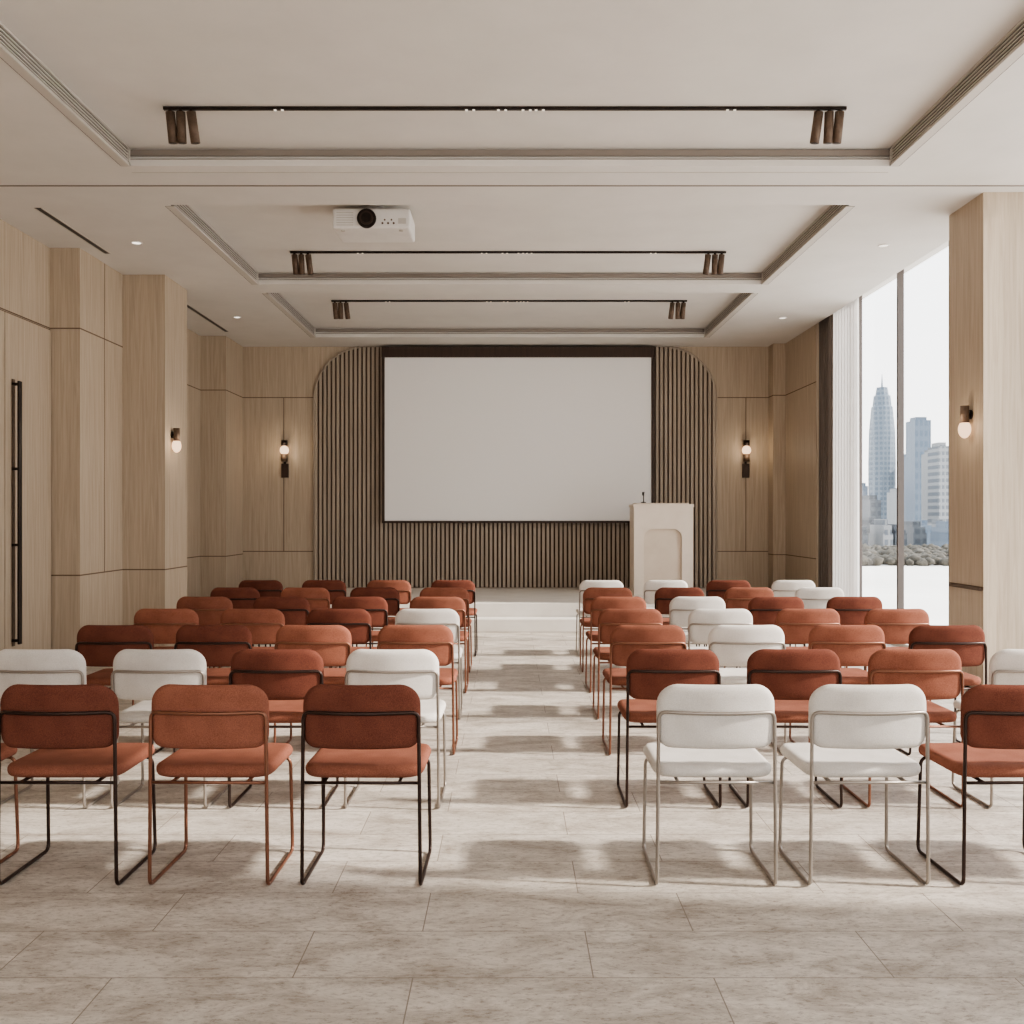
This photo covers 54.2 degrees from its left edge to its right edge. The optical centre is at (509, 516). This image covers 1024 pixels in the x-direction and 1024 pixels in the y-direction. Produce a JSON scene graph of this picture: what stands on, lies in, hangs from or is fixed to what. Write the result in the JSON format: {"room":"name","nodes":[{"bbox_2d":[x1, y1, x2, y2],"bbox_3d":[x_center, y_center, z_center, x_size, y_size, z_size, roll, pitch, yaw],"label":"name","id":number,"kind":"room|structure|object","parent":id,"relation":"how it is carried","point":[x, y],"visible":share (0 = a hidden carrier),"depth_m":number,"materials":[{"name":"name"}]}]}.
{"room":"assembly chamber","nodes":[
{"label":"assembly chamber","id":0,"kind":"room"},
{"bbox_2d":[0,219,242,649],"bbox_3d":[-4.364,-0.610,6.350,1.072,4.160,19.100,0,0,0],"label":"wall","id":1,"kind":"structure","parent":0,"point":[137,523],"depth_m":11.10,"materials":[{"name":"brown wood"}]},
{"bbox_2d":[0,309,50,650],"bbox_3d":[-4.550,-0.203,9.050,0.100,3.345,1.900,0,0,0],"label":"door","id":2,"kind":"structure","parent":1,"relation":"in","point":[25,345],"depth_m":9.43,"materials":[{"name":"brown wood"}]},
{"bbox_2d":[171,428,180,452],"bbox_3d":[-3.776,-0.867,11.320,0.106,0.276,0.103,0,0,0],"label":"wall sconce","id":3,"kind":"object","parent":1,"relation":"attached to","point":[175,434],"visible":1,"depth_m":11.29,"materials":[{"name":"white glass"}]},
{"bbox_2d":[243,347,767,587],"bbox_3d":[-0.075,-0.610,15.899,9.650,4.160,0.202,0,0,0],"label":"wall","id":4,"kind":"structure","parent":0,"point":[279,382],"depth_m":15.80,"materials":[{"name":"brown wood"}]},
{"bbox_2d":[280,440,288,477],"bbox_3d":[-3.550,-0.912,15.729,0.140,0.585,0.140,0,0,0],"label":"wall sconce","id":5,"kind":"object","parent":4,"relation":"attached to","point":[284,450],"visible":1,"depth_m":15.70,"materials":[{"name":"black metal"}]},
{"bbox_2d":[313,346,716,586],"bbox_3d":[0.080,-0.792,15.774,6.375,3.804,0.037,0,0,0],"label":"wall panel","id":6,"kind":"object","parent":4,"relation":"attached to","point":[352,545],"visible":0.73,"depth_m":15.75,"materials":[{"name":"brown wood"}]},
{"bbox_2d":[381,346,654,522],"bbox_3d":[0.125,-1.282,15.677,4.260,2.755,0.153,0,0,0],"label":"projection screen","id":7,"kind":"object","parent":6,"relation":"attached to","point":[471,434],"visible":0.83,"depth_m":15.64,"materials":[{"name":"white fabric"}]},
{"bbox_2d":[742,440,750,477],"bbox_3d":[3.720,-0.912,15.729,0.140,0.585,0.140,0,0,0],"label":"wall sconce","id":8,"kind":"object","parent":4,"relation":"attached to","point":[746,449],"visible":1,"depth_m":15.71,"materials":[{"name":"black metal"}]},
{"bbox_2d":[0,0,1023,346],"bbox_3d":[-0.075,-2.870,6.400,9.650,0.360,19.200,0,0,0],"label":"ceiling","id":9,"kind":"structure","parent":0,"point":[889,62],"depth_m":7.42,"materials":[{"name":"paint"}]},
{"bbox_2d":[0,22,129,166],"bbox_3d":[-2.945,-2.756,2.880,0.074,0.143,9.560,0,0,0],"label":"ceiling air vent","id":10,"kind":"object","parent":9,"relation":"in","point":[13,52],"depth_m":6.49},
{"bbox_2d":[34,208,110,253],"bbox_3d":[-4.105,-2.687,9.450,0.070,0.006,1.500,0,0,0],"label":"ceiling vent","id":11,"kind":"object","parent":9,"relation":"in","point":[41,210],"visible":1,"depth_m":9.37,"materials":[{"name":"black metal"}]},
{"bbox_2d":[130,241,142,244],"bbox_3d":[-3.660,-2.687,9.800,0.114,0.014,0.114,0,0,0],"label":"recessed light","id":12,"kind":"object","parent":9,"relation":"in","point":[131,242],"visible":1,"depth_m":9.80,"materials":[{"name":"white plastic"}]},
{"bbox_2d":[187,304,228,331],"bbox_3d":[-4.105,-2.687,13.550,0.070,0.006,1.900,0,0,0],"label":"ceiling vent","id":13,"kind":"object","parent":9,"relation":"in","point":[188,306],"visible":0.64,"depth_m":13.53,"materials":[{"name":"black metal"}]},
{"bbox_2d":[165,205,257,284],"bbox_3d":[-2.945,-2.756,10.105,0.074,0.143,2.910,0,0,0],"label":"ceiling air vent","id":14,"kind":"object","parent":9,"relation":"in","point":[185,213],"depth_m":9.89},
{"bbox_2d":[262,293,315,337],"bbox_3d":[-2.945,-2.756,13.495,0.074,0.143,2.930,0,0,0],"label":"ceiling air vent","id":15,"kind":"object","parent":9,"relation":"in","point":[277,299],"depth_m":13.42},
{"bbox_2d":[333,205,414,241],"bbox_3d":[-1.235,-2.695,9.121,0.690,0.270,0.518,0,0,0],"label":"ceiling projector","id":16,"kind":"object","parent":9,"relation":"attached to","point":[374,223],"depth_m":8.90,"materials":[{"name":"white plastic"}]},
{"bbox_2d":[163,106,846,143],"bbox_3d":[-0.035,-2.706,6.915,4.710,0.246,0.093,0,0,0],"label":"track light","id":17,"kind":"object","parent":9,"relation":"attached to","point":[176,126],"visible":1,"depth_m":6.89,"materials":[{"name":"black metal"}]},
{"bbox_2d":[290,251,725,274],"bbox_3d":[-0.020,-2.706,10.665,4.640,0.246,0.093,0,0,0],"label":"track light","id":18,"kind":"object","parent":9,"relation":"attached to","point":[298,262],"visible":1,"depth_m":10.64,"materials":[{"name":"black metal"}]},
{"bbox_2d":[331,300,686,318],"bbox_3d":[-0.010,-2.706,13.065,4.640,0.246,0.093,0,0,0],"label":"track light","id":19,"kind":"object","parent":9,"relation":"attached to","point":[337,308],"visible":1,"depth_m":13.04,"materials":[{"name":"black metal"}]},
{"bbox_2d":[0,150,1023,337],"bbox_3d":[-0.140,-2.753,11.332,8.820,0.134,7.334,0,0,0],"label":"trim","id":20,"kind":"structure","parent":9,"relation":"attached to","point":[134,163],"depth_m":7.70,"materials":[{"name":"brown"}]},
{"bbox_2d":[704,293,757,337],"bbox_3d":[2.945,-2.756,13.495,0.074,0.143,2.930,0,0,0],"label":"ceiling air vent","id":21,"kind":"object","parent":9,"relation":"in","point":[742,299],"depth_m":13.42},
{"bbox_2d":[762,205,854,284],"bbox_3d":[2.945,-2.756,10.105,0.074,0.143,2.910,0,0,0],"label":"ceiling air vent","id":22,"kind":"object","parent":9,"relation":"in","point":[833,213],"depth_m":9.89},
{"bbox_2d":[818,314,832,586],"bbox_3d":[4.328,-0.735,13.674,0.084,4.370,0.513,0,0,0],"label":"curtain","id":23,"kind":"object","parent":9,"relation":"hanging from","point":[825,512],"visible":0.76,"depth_m":13.60,"materials":[{"name":"brown fabric"}]},
{"bbox_2d":[832,297,859,596],"bbox_3d":[4.345,-0.735,12.950,0.070,4.370,0.900,0,0,0],"label":"sheer curtain","id":24,"kind":"object","parent":9,"relation":"hanging from","point":[845,536],"visible":0.85,"depth_m":12.90,"materials":[{"name":"white fabric"}]},
{"bbox_2d":[878,244,889,247],"bbox_3d":[3.700,-2.687,9.900,0.114,0.014,0.114,0,0,0],"label":"recessed light","id":25,"kind":"object","parent":9,"relation":"in","point":[880,245],"visible":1,"depth_m":9.90,"materials":[{"name":"white plastic"}]},
{"bbox_2d":[890,18,1023,166],"bbox_3d":[2.945,-2.756,2.880,0.074,0.143,9.560,0,0,0],"label":"ceiling air vent","id":26,"kind":"object","parent":9,"relation":"in","point":[1010,48],"depth_m":6.46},
{"bbox_2d":[0,632,1023,1023],"bbox_3d":[-0.140,1.545,6.350,9.520,0.150,19.100,0,0,0],"label":"floor","id":27,"kind":"structure","parent":0,"point":[538,901],"depth_m":3.90,"materials":[{"name":"stone"}]},
{"bbox_2d":[0,743,19,863],"bbox_3d":[-2.394,1.066,4.168,0.485,0.808,0.529,0,0,0],"label":"chair","id":28,"kind":"object","parent":27,"relation":"on","point":[7,752],"visible":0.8,"depth_m":4.37,"materials":[{"name":"fabric"}]},
{"bbox_2d":[0,649,118,807],"bbox_3d":[-2.371,1.066,5.224,0.485,0.808,0.529,0,0,0],"label":"chair","id":29,"kind":"object","parent":27,"relation":"on","point":[17,666],"visible":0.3,"depth_m":4.99,"materials":[{"name":"beige fabric"}]},
{"bbox_2d":[0,684,156,884],"bbox_3d":[-1.794,1.066,4.171,0.485,0.808,0.529,0,0,0],"label":"chair","id":30,"kind":"object","parent":27,"relation":"on","point":[74,729],"visible":1,"depth_m":3.95,"materials":[{"name":"orange fabric"}]},
{"bbox_2d":[75,625,163,754],"bbox_3d":[-2.435,1.066,6.347,0.485,0.808,0.529,0,0,-1],"label":"chair","id":31,"kind":"object","parent":27,"relation":"on","point":[99,645],"visible":0.41,"depth_m":6.11,"materials":[{"name":"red fabric"}]},
{"bbox_2d":[110,649,227,807],"bbox_3d":[-1.766,1.066,5.225,0.485,0.808,0.529,0,0,0],"label":"chair","id":32,"kind":"object","parent":27,"relation":"on","point":[137,674],"visible":0.56,"depth_m":5.00,"materials":[{"name":"beige fabric"}]},
{"bbox_2d":[132,608,214,704],"bbox_3d":[-2.498,1.066,7.448,0.485,0.808,0.529,0,0,-1],"label":"chair","id":33,"kind":"object","parent":27,"relation":"on","point":[164,624],"visible":0.29,"depth_m":7.21,"materials":[{"name":"fabric"}]},
{"bbox_2d":[176,597,232,624],"bbox_3d":[-2.552,1.066,8.537,0.485,0.808,0.529,0,0,-1],"label":"chair","id":34,"kind":"object","parent":27,"relation":"on","point":[209,610],"visible":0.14,"depth_m":8.29,"materials":[{"name":"fabric"}]},
{"bbox_2d":[148,684,293,885],"bbox_3d":[-1.192,1.066,4.170,0.485,0.808,0.529,0,0,1],"label":"chair","id":35,"kind":"object","parent":27,"relation":"on","point":[217,731],"visible":1,"depth_m":3.95,"materials":[{"name":"fabric"}]},
{"bbox_2d":[173,625,268,751],"bbox_3d":[-1.827,1.066,6.349,0.485,0.808,0.529,0,0,0],"label":"chair","id":36,"kind":"object","parent":27,"relation":"on","point":[218,644],"visible":0.38,"depth_m":6.11,"materials":[{"name":"orange fabric"}]},
{"bbox_2d":[209,587,270,667],"bbox_3d":[-2.592,1.066,9.619,0.485,0.808,0.529,0,0,1],"label":"chair","id":37,"kind":"object","parent":27,"relation":"on","point":[241,597],"visible":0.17,"depth_m":9.38,"materials":[{"name":"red fabric"}]},
{"bbox_2d":[219,609,284,667],"bbox_3d":[-1.868,1.066,7.439,0.485,0.808,0.529,0,0,0],"label":"chair","id":38,"kind":"object","parent":27,"relation":"on","point":[263,625],"visible":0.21,"depth_m":7.20,"materials":[{"name":"fabric"}]},
{"bbox_2d":[239,580,282,596],"bbox_3d":[-2.622,1.066,10.710,0.485,0.808,0.529,0,0,1],"label":"chair","id":39,"kind":"object","parent":27,"relation":"on","point":[266,588],"visible":0.19,"depth_m":10.47,"materials":[{"name":"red fabric"}]},
{"bbox_2d":[252,597,309,646],"bbox_3d":[-1.906,1.066,8.525,0.485,0.808,0.529,0,0,0],"label":"chair","id":40,"kind":"object","parent":27,"relation":"on","point":[295,610],"visible":0.27,"depth_m":8.29,"materials":[{"name":"orange fabric"}]},
{"bbox_2d":[228,649,338,807],"bbox_3d":[-1.175,1.066,5.228,0.485,0.808,0.529,0,0,0],"label":"chair","id":41,"kind":"object","parent":27,"relation":"on","point":[285,676],"visible":0.5,"depth_m":5.00,"materials":[{"name":"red fabric"}]},
{"bbox_2d":[280,587,337,667],"bbox_3d":[-1.928,1.066,9.614,0.485,0.808,0.529,0,0,1],"label":"chair","id":42,"kind":"object","parent":27,"relation":"on","point":[317,597],"visible":0.2,"depth_m":9.38,"materials":[{"name":"fabric"}]},
{"bbox_2d":[274,625,351,742],"bbox_3d":[-1.209,1.066,6.350,0.485,0.808,0.529,0,0,1],"label":"chair","id":43,"kind":"object","parent":27,"relation":"on","point":[333,643],"visible":0.38,"depth_m":6.12,"materials":[{"name":"fabric"}]},
{"bbox_2d":[302,580,352,646],"bbox_3d":[-1.955,1.066,10.708,0.485,0.808,0.529,0,0,0],"label":"chair","id":44,"kind":"object","parent":27,"relation":"on","point":[336,588],"visible":0.21,"depth_m":10.47,"materials":[{"name":"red fabric"}]},
{"bbox_2d":[307,609,376,651],"bbox_3d":[-1.238,1.066,7.440,0.485,0.808,0.529,0,0,1],"label":"chair","id":45,"kind":"object","parent":27,"relation":"on","point":[357,621],"visible":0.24,"depth_m":7.21,"materials":[{"name":"orange fabric"}]},
{"bbox_2d":[330,597,387,667],"bbox_3d":[-1.254,1.066,8.530,0.485,0.808,0.529,0,0,0],"label":"chair","id":46,"kind":"object","parent":27,"relation":"on","point":[377,607],"visible":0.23,"depth_m":8.30,"materials":[{"name":"orange fabric"}]},
{"bbox_2d":[300,684,431,885],"bbox_3d":[-0.588,1.066,4.167,0.485,0.808,0.529,0,0,1],"label":"chair","id":47,"kind":"object","parent":27,"relation":"on","point":[359,731],"visible":1,"depth_m":3.95,"materials":[{"name":"orange fabric"}]},
{"bbox_2d":[350,587,399,646],"bbox_3d":[-1.275,1.066,9.615,0.485,0.808,0.529,0,0,0],"label":"chair","id":48,"kind":"object","parent":27,"relation":"on","point":[391,595],"visible":0.27,"depth_m":9.39,"materials":[{"name":"orange fabric"}]},
{"bbox_2d":[366,580,410,646],"bbox_3d":[-1.272,1.066,10.705,0.485,0.808,0.529,0,0,1],"label":"chair","id":49,"kind":"object","parent":27,"relation":"on","point":[403,587],"visible":0.3,"depth_m":10.47,"materials":[{"name":"fabric"}]},
{"bbox_2d":[344,649,445,807],"bbox_3d":[-0.590,1.066,5.223,0.485,0.808,0.529,0,0,1],"label":"chair","id":50,"kind":"object","parent":27,"relation":"on","point":[418,669],"visible":0.59,"depth_m":5.00,"materials":[{"name":"beige fabric"}]},
{"bbox_2d":[377,625,457,754],"bbox_3d":[-0.582,1.066,6.355,0.485,0.808,0.529,0,0,0],"label":"chair","id":51,"kind":"object","parent":27,"relation":"on","point":[438,639],"visible":0.52,"depth_m":6.13,"materials":[{"name":"fabric"}]},
{"bbox_2d":[395,609,462,718],"bbox_3d":[-0.601,1.066,7.433,0.485,0.808,0.529,0,0,0],"label":"chair","id":52,"kind":"object","parent":27,"relation":"on","point":[449,618],"visible":0.42,"depth_m":7.21,"materials":[{"name":"beige fabric"}]},
{"bbox_2d":[409,597,468,692],"bbox_3d":[-0.604,1.066,8.523,0.485,0.808,0.529,0,0,0],"label":"chair","id":53,"kind":"object","parent":27,"relation":"on","point":[457,604],"visible":0.41,"depth_m":8.30,"materials":[{"name":"fabric"}]},
{"bbox_2d":[420,587,471,672],"bbox_3d":[-0.617,1.066,9.613,0.485,0.808,0.529,0,0,1],"label":"chair","id":54,"kind":"object","parent":27,"relation":"on","point":[462,593],"visible":0.3,"depth_m":9.39,"materials":[{"name":"fabric"}]},
{"bbox_2d":[431,580,477,655],"bbox_3d":[-0.598,1.066,10.711,0.485,0.808,0.529,0,0,1],"label":"chair","id":55,"kind":"object","parent":27,"relation":"on","point":[468,585],"visible":0.36,"depth_m":10.49,"materials":[{"name":"orange fabric"}]},
{"bbox_2d":[283,588,705,631],"bbox_3d":[0.075,1.294,14.273,7.350,0.349,3.046,0,0,0],"label":"stage platform","id":56,"kind":"object","parent":27,"relation":"on","point":[499,609],"visible":0.07,"depth_m":13.05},
{"bbox_2d":[629,492,693,595],"bbox_3d":[2.180,0.376,14.450,0.860,1.486,0.540,0,0,0],"label":"lectern","id":57,"kind":"object","parent":56,"relation":"on","point":[661,534],"visible":0.97,"depth_m":14.19,"materials":[{"name":"beige paint"}]},
{"bbox_2d":[576,580,622,655],"bbox_3d":[0.961,1.066,10.703,0.485,0.808,0.529,0,0,0],"label":"chair","id":58,"kind":"object","parent":27,"relation":"on","point":[584,585],"visible":0.42,"depth_m":10.48,"materials":[{"name":"beige fabric"}]},
{"bbox_2d":[580,587,631,671],"bbox_3d":[0.924,1.066,9.618,0.485,0.808,0.529,0,0,1],"label":"chair","id":59,"kind":"object","parent":27,"relation":"on","point":[591,593],"visible":0.38,"depth_m":9.40,"materials":[{"name":"fabric"}]},
{"bbox_2d":[585,597,645,692],"bbox_3d":[0.903,1.066,8.531,0.485,0.808,0.529,0,0,-1],"label":"chair","id":60,"kind":"object","parent":27,"relation":"on","point":[598,604],"visible":0.42,"depth_m":8.31,"materials":[{"name":"fabric"}]},
{"bbox_2d":[593,609,662,718],"bbox_3d":[0.874,1.066,7.436,0.485,0.808,0.529,0,0,0],"label":"chair","id":61,"kind":"object","parent":27,"relation":"on","point":[608,619],"visible":0.42,"depth_m":7.21,"materials":[{"name":"fabric"}]},
{"bbox_2d":[602,625,686,754],"bbox_3d":[0.848,1.066,6.348,0.485,0.808,0.529,0,0,0],"label":"chair","id":62,"kind":"object","parent":27,"relation":"on","point":[624,639],"visible":0.52,"depth_m":6.12,"materials":[{"name":"fabric"}]},
{"bbox_2d":[643,580,687,627],"bbox_3d":[1.640,1.066,10.716,0.485,0.808,0.529,0,0,0],"label":"chair","id":63,"kind":"object","parent":27,"relation":"on","point":[651,586],"visible":0.27,"depth_m":10.49,"materials":[{"name":"beige fabric"}]},
{"bbox_2d":[617,649,721,807],"bbox_3d":[0.823,1.066,5.229,0.485,0.808,0.529,0,0,0],"label":"chair","id":64,"kind":"object","parent":27,"relation":"on","point":[648,671],"visible":0.56,"depth_m":5.00,"materials":[{"name":"orange fabric"}]},
{"bbox_2d":[654,587,704,646],"bbox_3d":[1.601,1.066,9.622,0.485,0.808,0.529,0,0,1],"label":"chair","id":65,"kind":"object","parent":27,"relation":"on","point":[664,595],"visible":0.3,"depth_m":9.39,"materials":[{"name":"orange fabric"}]},
{"bbox_2d":[669,597,726,667],"bbox_3d":[1.563,1.066,8.531,0.485,0.808,0.529,0,0,0],"label":"chair","id":66,"kind":"object","parent":27,"relation":"on","point":[680,608],"visible":0.27,"depth_m":8.29,"materials":[{"name":"beige fabric"}]},
{"bbox_2d":[642,684,777,884],"bbox_3d":[0.821,1.066,4.173,0.485,0.808,0.529,0,0,1],"label":"chair","id":67,"kind":"object","parent":27,"relation":"on","point":[702,730],"visible":1,"depth_m":3.96,"materials":[{"name":"beige fabric"}]},
{"bbox_2d":[687,609,752,667],"bbox_3d":[1.526,1.066,7.434,0.485,0.808,0.529,0,0,0],"label":"chair","id":68,"kind":"object","parent":27,"relation":"on","point":[701,622],"visible":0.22,"depth_m":7.20,"materials":[{"name":"beige fabric"}]},
{"bbox_2d":[698,580,750,646],"bbox_3d":[2.300,1.066,10.708,0.485,0.808,0.529,0,0,1],"label":"chair","id":69,"kind":"object","parent":27,"relation":"on","point":[714,588],"visible":0.2,"depth_m":10.47,"materials":[{"name":"orange fabric"}]},
{"bbox_2d":[708,625,786,750],"bbox_3d":[1.458,1.066,6.352,0.485,0.808,0.529,0,0,0],"label":"chair","id":70,"kind":"object","parent":27,"relation":"on","point":[733,645],"visible":0.43,"depth_m":6.12,"materials":[{"name":"beige fabric"}]},
{"bbox_2d":[724,587,773,667],"bbox_3d":[2.256,1.066,9.618,0.485,0.808,0.529,0,0,0],"label":"chair","id":71,"kind":"object","parent":27,"relation":"on","point":[734,597],"visible":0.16,"depth_m":9.38,"materials":[{"name":"fabric"}]},
{"bbox_2d":[736,597,805,667],"bbox_3d":[2.218,1.066,8.523,0.485,0.808,0.529,0,0,-1],"label":"chair","id":72,"kind":"object","parent":27,"relation":"on","point":[764,610],"visible":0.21,"depth_m":8.28,"materials":[{"name":"orange fabric"}]},
{"bbox_2d":[728,649,842,807],"bbox_3d":[1.431,1.066,5.230,0.485,0.808,0.529,0,0,0],"label":"chair","id":73,"kind":"object","parent":27,"relation":"on","point":[791,676],"visible":0.55,"depth_m":5.00,"materials":[{"name":"orange fabric"}]},
{"bbox_2d":[771,580,814,645],"bbox_3d":[2.980,1.066,10.711,0.485,0.808,0.529,0,0,0],"label":"chair","id":74,"kind":"object","parent":27,"relation":"on","point":[780,588],"visible":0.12,"depth_m":10.47,"materials":[{"name":"beige fabric"}]},
{"bbox_2d":[775,608,841,667],"bbox_3d":[2.161,1.066,7.447,0.485,0.808,0.529,0,0,-1],"label":"chair","id":75,"kind":"object","parent":27,"relation":"on","point":[796,625],"visible":0.3,"depth_m":7.21,"materials":[{"name":"fabric"}]},
{"bbox_2d":[795,587,845,667],"bbox_3d":[2.919,1.066,9.626,0.485,0.808,0.529,0,0,-1],"label":"chair","id":76,"kind":"object","parent":27,"relation":"on","point":[812,597],"visible":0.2,"depth_m":9.38,"materials":[{"name":"beige fabric"}]},
{"bbox_2d":[789,625,885,742],"bbox_3d":[2.077,1.066,6.358,0.485,0.808,0.529,0,0,0],"label":"chair","id":77,"kind":"object","parent":27,"relation":"on","point":[854,645],"visible":0.52,"depth_m":6.12,"materials":[{"name":"fabric"}]},
{"bbox_2d":[778,684,929,884],"bbox_3d":[1.423,1.066,4.171,0.485,0.808,0.529,0,0,-1],"label":"chair","id":78,"kind":"object","parent":27,"relation":"on","point":[855,731],"visible":1,"depth_m":3.96,"materials":[{"name":"beige fabric"}]},
{"bbox_2d":[826,597,881,669],"bbox_3d":[2.874,1.066,8.537,0.485,0.808,0.529,0,0,-1],"label":"chair","id":79,"kind":"object","parent":27,"relation":"on","point":[851,610],"visible":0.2,"depth_m":8.29,"materials":[{"name":"orange fabric"}]},
{"bbox_2d":[846,609,930,700],"bbox_3d":[2.806,1.066,7.437,0.485,0.808,0.529,0,0,0],"label":"chair","id":80,"kind":"object","parent":27,"relation":"on","point":[896,625],"visible":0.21,"depth_m":7.20,"materials":[{"name":"fabric"}]},
{"bbox_2d":[843,649,963,807],"bbox_3d":[2.045,1.066,5.234,0.485,0.808,0.529,0,0,0],"label":"chair","id":81,"kind":"object","parent":27,"relation":"on","point":[938,673],"visible":0.58,"depth_m":5.00,"materials":[{"name":"fabric"}]},
{"bbox_2d":[898,625,986,754],"bbox_3d":[2.690,1.066,6.343,0.485,0.808,0.529,0,0,0],"label":"chair","id":82,"kind":"object","parent":27,"relation":"on","point":[968,641],"visible":0.38,"depth_m":6.11,"materials":[{"name":"orange fabric"}]},
{"bbox_2d":[916,684,1023,885],"bbox_3d":[2.029,1.066,4.170,0.485,0.808,0.529,0,0,-1],"label":"chair","id":83,"kind":"object","parent":27,"relation":"on","point":[991,716],"visible":0.98,"depth_m":3.96,"materials":[{"name":"orange fabric"}]},
{"bbox_2d":[951,649,1023,807],"bbox_3d":[2.651,1.066,5.231,0.485,0.808,0.529,0,0,-1],"label":"chair","id":84,"kind":"object","parent":27,"relation":"on","point":[1006,666],"visible":0.38,"depth_m":5.01,"materials":[{"name":"beige fabric"}]},
{"bbox_2d":[768,192,1023,687],"bbox_3d":[4.327,-0.730,6.300,0.845,4.400,19.000,0,0,0],"label":"wall","id":85,"kind":"structure","parent":0,"point":[986,234],"depth_m":8.47,"materials":[{"name":"brown wood"}]},
{"bbox_2d":[859,269,907,646],"bbox_3d":[4.450,-0.730,11.440,0.080,4.400,5.040,0,0,0],"label":"window","id":86,"kind":"structure","parent":85,"relation":"in","point":[900,275],"depth_m":11.38,"materials":[{"name":"grey metal"}]},
{"bbox_2d":[958,405,972,437],"bbox_3d":[3.866,-0.807,8.500,0.106,0.276,0.103,0,0,0],"label":"wall sconce","id":87,"kind":"object","parent":85,"relation":"attached to","point":[964,428],"visible":1,"depth_m":8.47,"materials":[{"name":"white glass"}]},
{"label":"outside","id":88,"kind":"structure","parent":0,"visible":0},
{"bbox_2d":[862,565,948,624],"bbox_3d":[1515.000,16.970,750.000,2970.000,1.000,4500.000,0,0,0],"label":"ground","id":89,"kind":"structure","parent":88,"point":[926,588],"depth_m":233.59,"materials":[{"name":"white concrete"}]},
{"bbox_2d":[862,527,867,544],"bbox_3d":[177.403,9.209,516.573,7.526,14.521,21.000,0,0,0],"label":"block","id":90,"kind":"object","parent":89,"relation":"on","point":[864,529],"visible":0.05,"depth_m":506.12,"materials":[{"name":"grey concrete"}]},
{"bbox_2d":[862,483,867,495],"bbox_3d":[319.950,-7.215,910.000,5.500,47.370,21.000,0,0,0],"label":"office tower","id":91,"kind":"structure","parent":89,"relation":"on","point":[864,487],"depth_m":900.05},
{"bbox_2d":[862,517,874,545],"bbox_3d":[193.180,8.337,539.933,5.567,16.266,21.000,0,0,0],"label":"block","id":92,"kind":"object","parent":89,"relation":"on","point":[866,521],"visible":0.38,"depth_m":533.91,"materials":[{"name":"grey concrete"}]},
{"bbox_2d":[862,495,880,518],"bbox_3d":[219.300,1.635,610.000,7.600,29.670,21.000,0,0,0],"label":"office tower","id":93,"kind":"structure","parent":89,"relation":"on","point":[871,507],"depth_m":600.88,"materials":[{"name":"grey concrete"}]},
{"bbox_2d":[869,519,892,545],"bbox_3d":[192.396,8.760,519.094,4.924,15.419,21.000,0,0,0],"label":"block","id":94,"kind":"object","parent":89,"relation":"on","point":[880,534],"visible":0.76,"depth_m":513.08,"materials":[{"name":"grey concrete"}]},
{"bbox_2d":[868,379,895,518],"bbox_3d":[297.600,-49.030,800.000,20.800,131.000,20.800,0,0,0],"label":"skyscraper","id":95,"kind":"structure","parent":89,"relation":"on","point":[882,448],"depth_m":792.16,"materials":[{"name":"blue glass"}]},
{"bbox_2d":[887,488,896,523],"bbox_3d":[288.600,-2.515,750.000,5.440,37.970,21.000,0,0,0],"label":"office tower","id":96,"kind":"structure","parent":89,"relation":"on","point":[892,495],"depth_m":748.72,"materials":[{"name":"white concrete"}]},
{"bbox_2d":[888,524,906,545],"bbox_3d":[201.964,10.143,526.955,6.129,12.654,21.000,0,0,0],"label":"block","id":97,"kind":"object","parent":89,"relation":"on","point":[894,526],"visible":0.31,"depth_m":516.98,"materials":[{"name":"grey concrete"}]},
{"bbox_2d":[904,454,905,520],"bbox_3d":[360.000,-20.265,910.000,8.200,73.470,21.000,0,0,0],"label":"office tower","id":98,"kind":"structure","parent":89,"relation":"on","point":[904,454],"depth_m":903.35,"materials":[{"name":"glass"}]},
{"bbox_2d":[862,543,948,565],"bbox_3d":[182.956,14.862,412.526,219.805,6.344,158.665,0,0,0],"label":"tree line","id":99,"kind":"object","parent":89,"relation":"on","point":[930,554],"visible":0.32,"depth_m":351.52,"materials":[{"name":"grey plant"}]},
{"bbox_2d":[904,521,926,545],"bbox_3d":[218.995,9.416,544.538,7.210,14.108,21.000,0,0,0],"label":"block","id":100,"kind":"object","parent":89,"relation":"on","point":[916,535],"visible":0.57,"depth_m":534.57,"materials":[{"name":"grey concrete"}]},
{"bbox_2d":[906,417,930,520],"bbox_3d":[351.050,-34.490,860.000,14.600,101.920,21.000,0,0,0],"label":"office tower","id":101,"kind":"structure","parent":89,"relation":"on","point":[918,429],"depth_m":851.11,"materials":[{"name":"glass"}]},
{"bbox_2d":[914,520,931,544],"bbox_3d":[245.235,9.154,597.384,5.862,14.631,21.000,0,0,0],"label":"block","id":102,"kind":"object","parent":89,"relation":"on","point":[924,523],"visible":0.31,"depth_m":587.39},
{"bbox_2d":[921,450,927,519],"bbox_3d":[327.250,-17.905,780.000,5.620,68.750,21.000,0,0,0],"label":"office tower","id":103,"kind":"structure","parent":89,"relation":"on","point":[924,457],"depth_m":783.89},
{"bbox_2d":[928,519,944,526],"bbox_3d":[256.807,8.872,599.625,5.197,15.197,21.000,0,0,0],"label":"block","id":104,"kind":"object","parent":89,"relation":"on","point":[933,524],"visible":0.21,"depth_m":600.15,"materials":[{"name":"grey concrete"}]},
{"bbox_2d":[928,442,948,523],"bbox_3d":[321.530,-19.535,750.000,9.140,72.010,21.000,0,0,0],"label":"office tower","id":105,"kind":"structure","parent":89,"relation":"on","point":[938,454],"depth_m":740.90,"materials":[{"name":"white concrete"}]},
{"bbox_2d":[930,521,948,546],"bbox_3d":[221.519,9.314,510.862,4.946,14.312,21.000,0,0,0],"label":"block","id":106,"kind":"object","parent":89,"relation":"on","point":[939,536],"visible":0.62,"depth_m":509.96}
]}

